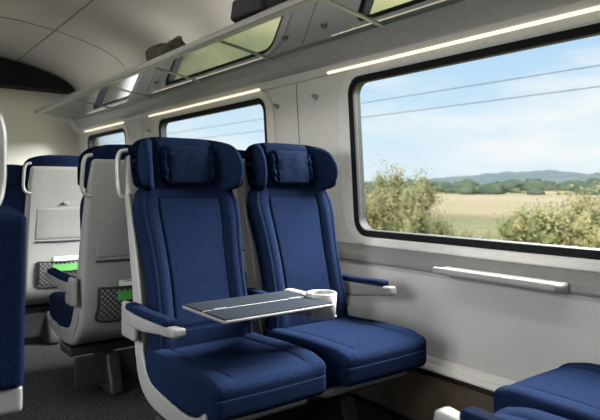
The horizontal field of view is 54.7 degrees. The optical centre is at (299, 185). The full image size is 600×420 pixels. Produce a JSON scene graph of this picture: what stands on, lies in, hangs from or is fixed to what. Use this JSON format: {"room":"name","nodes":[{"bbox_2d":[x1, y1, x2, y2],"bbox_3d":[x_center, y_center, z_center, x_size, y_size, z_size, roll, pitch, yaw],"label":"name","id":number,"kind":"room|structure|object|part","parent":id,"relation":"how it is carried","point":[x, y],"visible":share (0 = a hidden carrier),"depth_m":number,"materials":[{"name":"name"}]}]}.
{"room":"train carriage","nodes":[
{"label":"train carriage","id":0,"kind":"room"},
{"bbox_2d":[0,88,78,164],"bbox_3d":[-3.528,-0.170,5.640,2.900,2.400,0.050,0,0,-37],"label":"wall","id":1,"kind":"structure","parent":0,"point":[29,134],"depth_m":6.14,"materials":[{"name":"white plastic"}]},
{"bbox_2d":[0,58,74,94],"bbox_3d":[-3.437,-1.147,5.521,2.456,0.295,0.251,0,0,-37],"label":"trim","id":2,"kind":"structure","parent":1,"relation":"attached to","point":[13,75],"depth_m":5.91,"materials":[{"name":"black plastic"}]},
{"bbox_2d":[0,0,233,94],"bbox_3d":[-0.792,-1.160,2.035,3.000,0.520,9.000,0,0,-37],"label":"ceiling","id":3,"kind":"structure","parent":0,"point":[124,29],"depth_m":4.42,"materials":[{"name":"plastic"}]},
{"bbox_2d":[2,0,125,69],"bbox_3d":[-0.546,-1.099,2.222,1.924,0.404,9.000,0,0,-37],"label":"trim","id":4,"kind":"structure","parent":3,"relation":"attached to","point":[92,0],"depth_m":4.68,"materials":[{"name":"black plastic"}]},
{"bbox_2d":[0,313,410,419],"bbox_3d":[-0.792,1.055,2.035,2.900,0.050,9.000,0,0,-37],"label":"floor","id":5,"kind":"structure","parent":0,"point":[49,392],"depth_m":2.80,"materials":[{"name":"carpet"}]},
{"bbox_2d":[24,303,59,343],"bbox_3d":[-1.474,0.906,4.054,0.940,0.242,0.336,0,0,-37],"label":"seat base","id":6,"kind":"object","parent":5,"relation":"on","point":[36,325],"visible":0.2,"depth_m":3.77,"materials":[{"name":"black paint"}]},
{"bbox_3d":[-1.425,0.905,3.990,0.900,0.150,0.020,0,0,-37],"label":"plate","id":7,"kind":"part","parent":6,"relation":"part of","materials":[{"name":"black paint"}]},
{"bbox_3d":[-1.689,0.930,3.890,0.070,0.195,0.336,0,0,-37],"label":"pedestal leg","id":8,"kind":"part","parent":6,"relation":"part of","materials":[{"name":"black paint"}]},
{"bbox_2d":[22,155,85,304],"bbox_3d":[-1.669,0.292,3.895,0.549,0.969,0.742,0,0,-37],"label":"passenger seat","id":9,"kind":"object","parent":6,"relation":"on","point":[53,195],"visible":0.52,"depth_m":3.60,"materials":[{"name":"grey plastic"}]},
{"bbox_3d":[-1.643,-0.047,3.486,0.052,0.199,0.043,0,0,-37],"label":"grab handle","id":10,"kind":"part","parent":9,"relation":"part of","materials":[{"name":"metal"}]},
{"bbox_2d":[61,337,137,395],"bbox_3d":[-0.778,0.906,3.138,0.940,0.242,0.336,0,0,-37],"label":"base","id":11,"kind":"object","parent":5,"relation":"on","point":[107,367],"visible":0.47,"depth_m":2.87,"materials":[{"name":"black paint"}]},
{"bbox_2d":[44,144,132,344],"bbox_3d":[-0.973,0.292,2.979,0.549,0.969,0.742,0,0,-37],"label":"passenger seat","id":12,"kind":"object","parent":11,"relation":"on","point":[88,309],"visible":0.56,"depth_m":2.68,"materials":[{"name":"grey plastic"}]},
{"bbox_3d":[-1.160,0.485,2.811,0.049,0.130,0.471,0,0,-37],"label":"armrest","id":13,"kind":"part","parent":12,"relation":"part of","materials":[{"name":"grey plastic"}]},
{"bbox_2d":[49,292,73,327],"bbox_3d":[-1.044,0.637,3.073,0.448,0.146,0.508,0,0,-37],"label":"seat cushion","id":14,"kind":"object","parent":12,"relation":"on","point":[60,312],"depth_m":2.93,"materials":[{"name":"blue fabric"}]},
{"bbox_3d":[-0.861,0.338,2.831,0.434,0.667,0.218,0,0,-37],"label":"backrest","id":15,"kind":"part","parent":12,"relation":"part of","materials":[{"name":"blue fabric"}]},
{"bbox_3d":[-0.948,-0.047,2.570,0.052,0.199,0.043,0,0,-37],"label":"grab handle","id":16,"kind":"part","parent":12,"relation":"part of","materials":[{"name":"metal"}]},
{"bbox_3d":[-0.730,0.905,3.074,0.900,0.150,0.020,0,0,-37],"label":"plate","id":17,"kind":"part","parent":11,"relation":"part of","materials":[{"name":"black paint"}]},
{"bbox_3d":[-0.994,0.930,2.974,0.070,0.195,0.336,0,0,-37],"label":"pedestal leg","id":18,"kind":"part","parent":11,"relation":"part of","materials":[{"name":"black paint"}]},
{"bbox_2d":[232,150,247,286],"bbox_3d":[-0.554,0.292,3.297,0.501,0.969,0.742,0,0,-37],"label":"passenger seat","id":19,"kind":"object","parent":11,"relation":"on","point":[241,152],"visible":0.02,"depth_m":3.11,"materials":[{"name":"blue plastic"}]},
{"bbox_2d":[156,382,380,419],"bbox_3d":[-0.089,0.906,2.230,0.940,0.242,0.336,0,0,-37],"label":"base","id":20,"kind":"object","parent":5,"relation":"on","point":[341,406],"visible":0.3,"depth_m":2.32,"materials":[{"name":"black paint"}]},
{"bbox_2d":[115,137,336,419],"bbox_3d":[-0.258,0.292,2.112,0.640,0.969,0.742,0,0,-37],"label":"passenger seat","id":21,"kind":"object","parent":20,"relation":"on","point":[192,311],"visible":1,"depth_m":2.11,"materials":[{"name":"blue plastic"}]},
{"bbox_3d":[-0.681,-0.047,2.220,0.052,0.199,0.043,0,0,-37],"label":"grab handle","id":22,"kind":"part","parent":21,"relation":"part of","materials":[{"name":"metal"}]},
{"bbox_3d":[-0.506,0.485,1.950,0.049,0.130,0.471,0,0,-37],"label":"armrest","id":23,"kind":"part","parent":21,"relation":"part of","materials":[{"name":"grey plastic"}]},
{"bbox_2d":[158,145,214,183],"bbox_3d":[-0.441,-0.082,2.277,0.226,0.150,0.069,0,0,-37],"label":"pillow","id":24,"kind":"object","parent":21,"relation":"on","point":[177,164],"depth_m":2.25,"materials":[{"name":"blue fabric"}]},
{"bbox_3d":[-0.407,0.338,2.233,0.434,0.667,0.218,0,0,-37],"label":"backrest","id":25,"kind":"part","parent":21,"relation":"part of","materials":[{"name":"blue fabric"}]},
{"bbox_2d":[146,332,325,419],"bbox_3d":[-0.223,0.637,1.991,0.448,0.146,0.508,0,0,-37],"label":"seat cushion","id":26,"kind":"object","parent":21,"relation":"on","point":[212,375],"depth_m":1.86,"materials":[{"name":"blue fabric"}]},
{"bbox_2d":[183,291,332,320],"bbox_3d":[-0.140,0.401,1.971,0.424,0.006,0.281,0,0,-37],"label":"tray","id":27,"kind":"object","parent":21,"relation":"on","point":[250,307],"depth_m":1.93,"materials":[{"name":"plastic"}]},
{"bbox_3d":[-0.108,0.485,2.253,0.049,0.130,0.471,0,0,-37],"label":"armrest","id":28,"kind":"part","parent":21,"relation":"part of","materials":[{"name":"grey plastic"}]},
{"bbox_3d":[-0.138,0.905,2.293,0.900,0.150,0.020,0,0,-37],"label":"plate","id":29,"kind":"part","parent":20,"relation":"part of","materials":[{"name":"black paint"}]},
{"bbox_2d":[237,143,425,397],"bbox_3d":[0.125,0.292,2.402,0.501,0.969,0.742,0,0,-37],"label":"passenger seat","id":30,"kind":"object","parent":20,"relation":"on","point":[287,214],"visible":0.91,"depth_m":2.45,"materials":[{"name":"blue fabric"}]},
{"bbox_2d":[267,150,312,183],"bbox_3d":[-0.041,-0.082,2.581,0.226,0.150,0.069,0,0,-37],"label":"pillow","id":31,"kind":"object","parent":30,"relation":"on","point":[283,166],"depth_m":2.55,"materials":[{"name":"blue fabric"}]},
{"bbox_3d":[-0.007,0.338,2.536,0.434,0.667,0.218,0,0,-37],"label":"backrest","id":32,"kind":"part","parent":30,"relation":"part of","materials":[{"name":"blue fabric"}]},
{"bbox_2d":[264,315,425,386],"bbox_3d":[0.177,0.637,2.295,0.448,0.146,0.508,0,0,-37],"label":"seat cushion","id":33,"kind":"object","parent":30,"relation":"on","point":[353,350],"depth_m":2.15,"materials":[{"name":"blue fabric"}]},
{"bbox_3d":[0.271,0.485,2.584,0.049,0.130,0.402,0,0,-37],"label":"armrest","id":34,"kind":"part","parent":30,"relation":"part of","materials":[{"name":"grey plastic"}]},
{"bbox_3d":[0.126,0.930,2.393,0.070,0.195,0.336,0,0,-37],"label":"pedestal leg","id":35,"kind":"part","parent":20,"relation":"part of","materials":[{"name":"black paint"}]},
{"bbox_3d":[-2.223,0.906,5.041,0.940,0.242,0.336,0,0,-37],"label":"seat base","id":36,"kind":"object","parent":5,"relation":"on","visible":0},
{"bbox_2d":[0,164,26,213],"bbox_3d":[-2.428,0.292,4.896,0.549,0.969,0.742,0,0,-37],"label":"passenger seat","id":37,"kind":"object","parent":36,"relation":"on","point":[14,195],"visible":0.21,"depth_m":5.10,"materials":[{"name":"blue fabric"}]},
{"bbox_2d":[6,168,20,184],"bbox_3d":[-2.575,-0.082,5.089,0.226,0.150,0.069,0,0,-37],"label":"pillow","id":38,"kind":"object","parent":37,"relation":"on","point":[13,175],"depth_m":5.10,"materials":[{"name":"blue fabric"}]},
{"bbox_3d":[-2.541,0.338,5.045,0.434,0.667,0.218,0,0,-37],"label":"backrest","id":39,"kind":"part","parent":37,"relation":"part of","materials":[{"name":"blue fabric"}]},
{"bbox_3d":[0.757,0.906,1.302,0.940,0.242,0.336,0,0,-37],"label":"seat base","id":40,"kind":"object","parent":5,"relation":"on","visible":0},
{"bbox_2d":[434,406,568,419],"bbox_3d":[0.583,0.292,1.110,0.501,0.969,0.742,0,0,-37],"label":"passenger seat","id":41,"kind":"object","parent":40,"relation":"on","point":[445,413],"visible":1,"depth_m":1.13,"materials":[{"name":"blue fabric"}]},
{"bbox_3d":[0.416,0.485,0.957,0.049,0.130,0.471,0,0,-37],"label":"armrest","id":42,"kind":"part","parent":41,"relation":"part of","materials":[{"name":"grey plastic"}]},
{"bbox_2d":[494,407,568,419],"bbox_3d":[0.532,0.637,1.218,0.448,0.146,0.508,0,0,-37],"label":"seat cushion","id":43,"kind":"object","parent":41,"relation":"on","point":[509,413],"depth_m":1.44,"materials":[{"name":"blue fabric"}]},
{"bbox_2d":[494,362,599,419],"bbox_3d":[0.936,0.292,1.504,0.453,0.969,0.742,0,0,-37],"label":"passenger seat","id":44,"kind":"object","parent":40,"relation":"on","point":[571,391],"visible":0.9,"depth_m":1.62,"materials":[{"name":"blue fabric"}]},
{"bbox_3d":[-1.070,0.906,1.096,0.940,0.242,0.336,0,0,-37],"label":"seat base","id":45,"kind":"object","parent":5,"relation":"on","visible":0},
{"bbox_2d":[0,114,26,414],"bbox_3d":[-0.921,0.292,1.199,0.513,0.969,0.742,0,0,-37],"label":"passenger seat","id":46,"kind":"object","parent":45,"relation":"on","point":[13,224],"visible":1,"depth_m":1.07,"materials":[{"name":"blue fabric"}]},
{"bbox_3d":[-0.557,-0.047,1.046,0.052,0.199,0.043,0,0,-37],"label":"grab handle","id":47,"kind":"part","parent":46,"relation":"part of","materials":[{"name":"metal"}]},
{"bbox_3d":[-0.576,0.247,1.121,0.054,0.360,0.118,0,0,-37],"label":"armrest","id":48,"kind":"part","parent":46,"relation":"part of","materials":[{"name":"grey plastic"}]},
{"bbox_2d":[70,0,599,381],"bbox_3d":[0.276,0.055,2.846,0.200,1.950,9.000,0,0,-37],"label":"wall","id":49,"kind":"structure","parent":0,"point":[514,334],"depth_m":2.39,"materials":[{"name":"grey plastic"}]},
{"bbox_2d":[84,122,123,131],"bbox_3d":[-1.937,-0.575,5.692,0.012,0.013,1.130,0,0,-37],"label":"light strip","id":50,"kind":"object","parent":49,"relation":"attached to","point":[120,122],"visible":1,"depth_m":5.64,"materials":[{"name":"beige plastic"}]},
{"bbox_2d":[85,124,130,148],"bbox_3d":[-1.880,-0.143,5.729,0.114,0.869,1.260,0,0,-37],"label":"window","id":51,"kind":"structure","parent":49,"relation":"in","point":[93,138],"depth_m":5.73,"materials":[{"name":"beige plastic"}]},
{"bbox_3d":[-1.873,-0.144,5.735,0.050,0.755,1.080,0,0,-37],"label":"pane","id":52,"kind":"part","parent":51,"relation":"part of","materials":[{"name":"clear glass"}]},
{"bbox_2d":[149,89,259,116],"bbox_3d":[-0.743,-0.575,4.119,0.012,0.013,1.660,0,0,-37],"label":"light strip","id":53,"kind":"object","parent":49,"relation":"attached to","point":[255,90],"visible":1,"depth_m":3.96,"materials":[{"name":"beige plastic"}]},
{"bbox_2d":[155,91,276,142],"bbox_3d":[-0.638,-0.143,4.092,0.114,0.869,1.710,0,0,-37],"label":"window","id":54,"kind":"structure","parent":49,"relation":"in","point":[262,98],"depth_m":3.77,"materials":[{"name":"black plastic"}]},
{"bbox_3d":[-0.624,-0.144,4.103,0.080,0.775,1.548,0,0,-37],"label":"frame","id":55,"kind":"part","parent":54,"relation":"part of","materials":[{"name":"black rubber"}]},
{"bbox_2d":[296,83,299,144],"bbox_3d":[0.003,-0.119,3.229,0.062,0.898,0.005,0,0,-37],"label":"trim","id":56,"kind":"structure","parent":49,"relation":"attached to","point":[296,83],"depth_m":3.22,"materials":[{"name":"grey plastic"}]},
{"bbox_2d":[34,0,582,128],"bbox_3d":[-0.118,-0.691,2.886,0.474,0.170,7.940,0,0,-37],"label":"luggage rack","id":57,"kind":"object","parent":49,"relation":"attached to","point":[290,37],"visible":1,"depth_m":2.86,"materials":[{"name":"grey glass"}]},
{"bbox_2d":[42,108,86,119],"bbox_3d":[-2.368,-0.724,5.798,0.363,0.065,0.528,0,0,-37],"label":"glass shelf","id":58,"kind":"object","parent":57,"relation":"attached to","point":[58,112],"depth_m":5.78,"materials":[{"name":"clear glass"}]},
{"bbox_2d":[56,100,109,114],"bbox_3d":[-2.011,-0.724,5.328,0.363,0.065,0.628,0,0,-37],"label":"glass shelf","id":59,"kind":"object","parent":57,"relation":"attached to","point":[76,106],"depth_m":5.31,"materials":[{"name":"clear glass"}]},
{"bbox_2d":[76,87,147,107],"bbox_3d":[-1.564,-0.724,4.739,0.363,0.065,0.828,0,0,-37],"label":"glass shelf","id":60,"kind":"object","parent":57,"relation":"attached to","point":[107,97],"depth_m":4.70,"materials":[{"name":"clear glass"}]},
{"bbox_2d":[109,69,197,96],"bbox_3d":[-1.056,-0.724,4.070,0.363,0.065,0.828,0,0,-37],"label":"glass shelf","id":61,"kind":"object","parent":57,"relation":"attached to","point":[143,82],"depth_m":4.03,"materials":[{"name":"clear glass"}]},
{"bbox_2d":[145,36,185,60],"bbox_3d":[-0.797,-0.842,3.645,0.271,0.210,0.432,0,0,-36],"label":"bag","id":62,"kind":"object","parent":57,"relation":"on","point":[152,52],"visible":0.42,"depth_m":3.54,"materials":[{"name":"brown fabric"}]},
{"bbox_3d":[-0.291,-0.754,2.755,0.040,0.044,7.940,0,0,-37],"label":"rail","id":63,"kind":"part","parent":57,"relation":"part of","materials":[{"name":"silver metal"}]},
{"bbox_2d":[155,42,268,80],"bbox_3d":[-0.548,-0.724,3.401,0.363,0.065,0.828,0,0,-37],"label":"glass shelf","id":64,"kind":"object","parent":57,"relation":"attached to","point":[208,61],"depth_m":3.36,"materials":[{"name":"clear glass"}]},
{"bbox_2d":[230,0,286,22],"bbox_3d":[-0.145,-0.891,2.848,0.309,0.336,0.478,0,0,-43],"label":"backpack","id":65,"kind":"object","parent":57,"relation":"on","point":[241,9],"visible":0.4,"depth_m":2.73,"materials":[{"name":"grey fabric"}]},
{"bbox_2d":[221,0,378,58],"bbox_3d":[-0.040,-0.724,2.732,0.363,0.065,0.828,0,0,-37],"label":"glass shelf","id":66,"kind":"object","parent":57,"relation":"attached to","point":[310,26],"depth_m":2.68,"materials":[{"name":"clear glass"}]},
{"bbox_2d":[331,0,464,24],"bbox_3d":[0.456,-0.724,2.078,0.363,0.065,0.788,0,0,-37],"label":"glass shelf","id":67,"kind":"object","parent":57,"relation":"attached to","point":[377,12],"depth_m":2.32,"materials":[{"name":"clear glass"}]},
{"bbox_2d":[311,94,317,99],"bbox_3d":[0.073,-0.471,3.069,0.035,0.033,0.032,0,0,-37],"label":"coat hook","id":68,"kind":"object","parent":49,"relation":"attached to","point":[315,96],"visible":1,"depth_m":3.07,"materials":[{"name":"metal"}]},
{"bbox_2d":[351,367,493,419],"bbox_3d":[0.260,0.900,2.833,0.070,0.220,9.000,0,0,-37],"label":"baseboard","id":69,"kind":"structure","parent":49,"relation":"attached to","point":[417,394],"depth_m":2.44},
{"bbox_2d":[327,5,599,74],"bbox_3d":[0.690,-0.575,2.231,0.012,0.013,1.820,0,0,-37],"label":"light strip","id":70,"kind":"object","parent":49,"relation":"attached to","point":[596,8],"visible":1,"depth_m":2.23,"materials":[{"name":"beige plastic"}]},
{"bbox_2d":[420,355,515,391],"bbox_3d":[0.232,0.740,2.813,0.035,0.056,9.000,0,0,-37],"label":"trim","id":71,"kind":"structure","parent":49,"relation":"attached to","point":[478,378],"depth_m":2.26,"materials":[{"name":"beige plastic"}]},
{"bbox_2d":[337,241,599,297],"bbox_3d":[0.290,0.331,2.857,0.053,0.086,9.000,0,0,-37],"label":"trim","id":72,"kind":"structure","parent":49,"relation":"attached to","point":[583,283],"depth_m":2.36,"materials":[{"name":"grey plastic"}]},
{"bbox_2d":[338,10,599,272],"bbox_3d":[0.741,-0.143,2.276,0.114,0.869,1.710,0,0,-37],"label":"window","id":73,"kind":"structure","parent":49,"relation":"in","point":[586,25],"depth_m":2.41,"materials":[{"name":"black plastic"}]},
{"bbox_2d":[432,266,569,294],"bbox_3d":[0.728,0.349,2.159,0.105,0.048,0.520,0,0,-37],"label":"wall shelf","id":74,"kind":"object","parent":49,"relation":"attached to","point":[528,283],"visible":1,"depth_m":2.10,"materials":[{"name":"grey plastic"}]},
{"label":"outside","id":75,"kind":"structure","parent":0,"visible":0},
{"bbox_2d":[365,190,599,240],"bbox_3d":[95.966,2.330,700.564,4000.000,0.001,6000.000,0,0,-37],"label":"field","id":76,"kind":"structure","parent":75,"point":[471,211],"depth_m":62.85,"materials":[{"name":"beige plant"}]},
{"bbox_2d":[364,154,463,235],"bbox_3d":[2.380,0.766,15.105,2.609,3.265,3.986,0,0,-37],"label":"bush","id":77,"kind":"object","parent":76,"relation":"on","point":[397,208],"visible":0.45,"depth_m":14.45,"materials":[{"name":"green plant"}]},
{"bbox_2d":[431,222,493,239],"bbox_3d":[3.517,1.573,12.267,1.373,1.632,2.098,0,0,-40],"label":"bush","id":78,"kind":"object","parent":76,"relation":"on","point":[456,234],"visible":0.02,"depth_m":12.31,"materials":[{"name":"green plant"}]},
{"bbox_2d":[364,178,599,194],"bbox_3d":[74.403,-3.859,494.691,678.887,12.378,671.364,0,0,-37],"label":"tree line","id":79,"kind":"object","parent":76,"relation":"on","point":[467,186],"visible":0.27,"depth_m":226.46,"materials":[{"name":"green plant"}]},
{"bbox_2d":[364,170,599,184],"bbox_3d":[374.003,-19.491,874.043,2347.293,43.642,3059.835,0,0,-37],"label":"hills","id":80,"kind":"structure","parent":76,"relation":"on","point":[556,176],"depth_m":1193.54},
{"bbox_2d":[482,169,599,247],"bbox_3d":[4.794,0.991,8.881,2.820,2.806,4.594,0,0,-33],"label":"bush","id":81,"kind":"object","parent":76,"relation":"on","point":[560,229],"visible":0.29,"depth_m":9.31,"materials":[{"name":"green plant"}]},
{"bbox_3d":[38.470,-0.670,-27.295,0.500,6.200,0.200,0,0,-37],"label":"utility pole","id":82,"kind":"object","parent":76,"relation":"on","visible":0},
{"bbox_2d":[105,65,599,143],"bbox_3d":[-3.964,-3.052,28.378,0.018,0.419,140.000,0,0,-37],"label":"power cable","id":83,"kind":"object","parent":82,"relation":"attached to","point":[596,65],"visible":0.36,"depth_m":16.96,"materials":[{"name":"black paint"}]},
{"bbox_2d":[198,86,599,138],"bbox_3d":[-3.964,-2.548,28.378,0.018,0.419,140.000,0,0,-37],"label":"power cable","id":84,"kind":"object","parent":82,"relation":"attached to","point":[597,86],"visible":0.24,"depth_m":16.68,"materials":[{"name":"black paint"}]}
]}

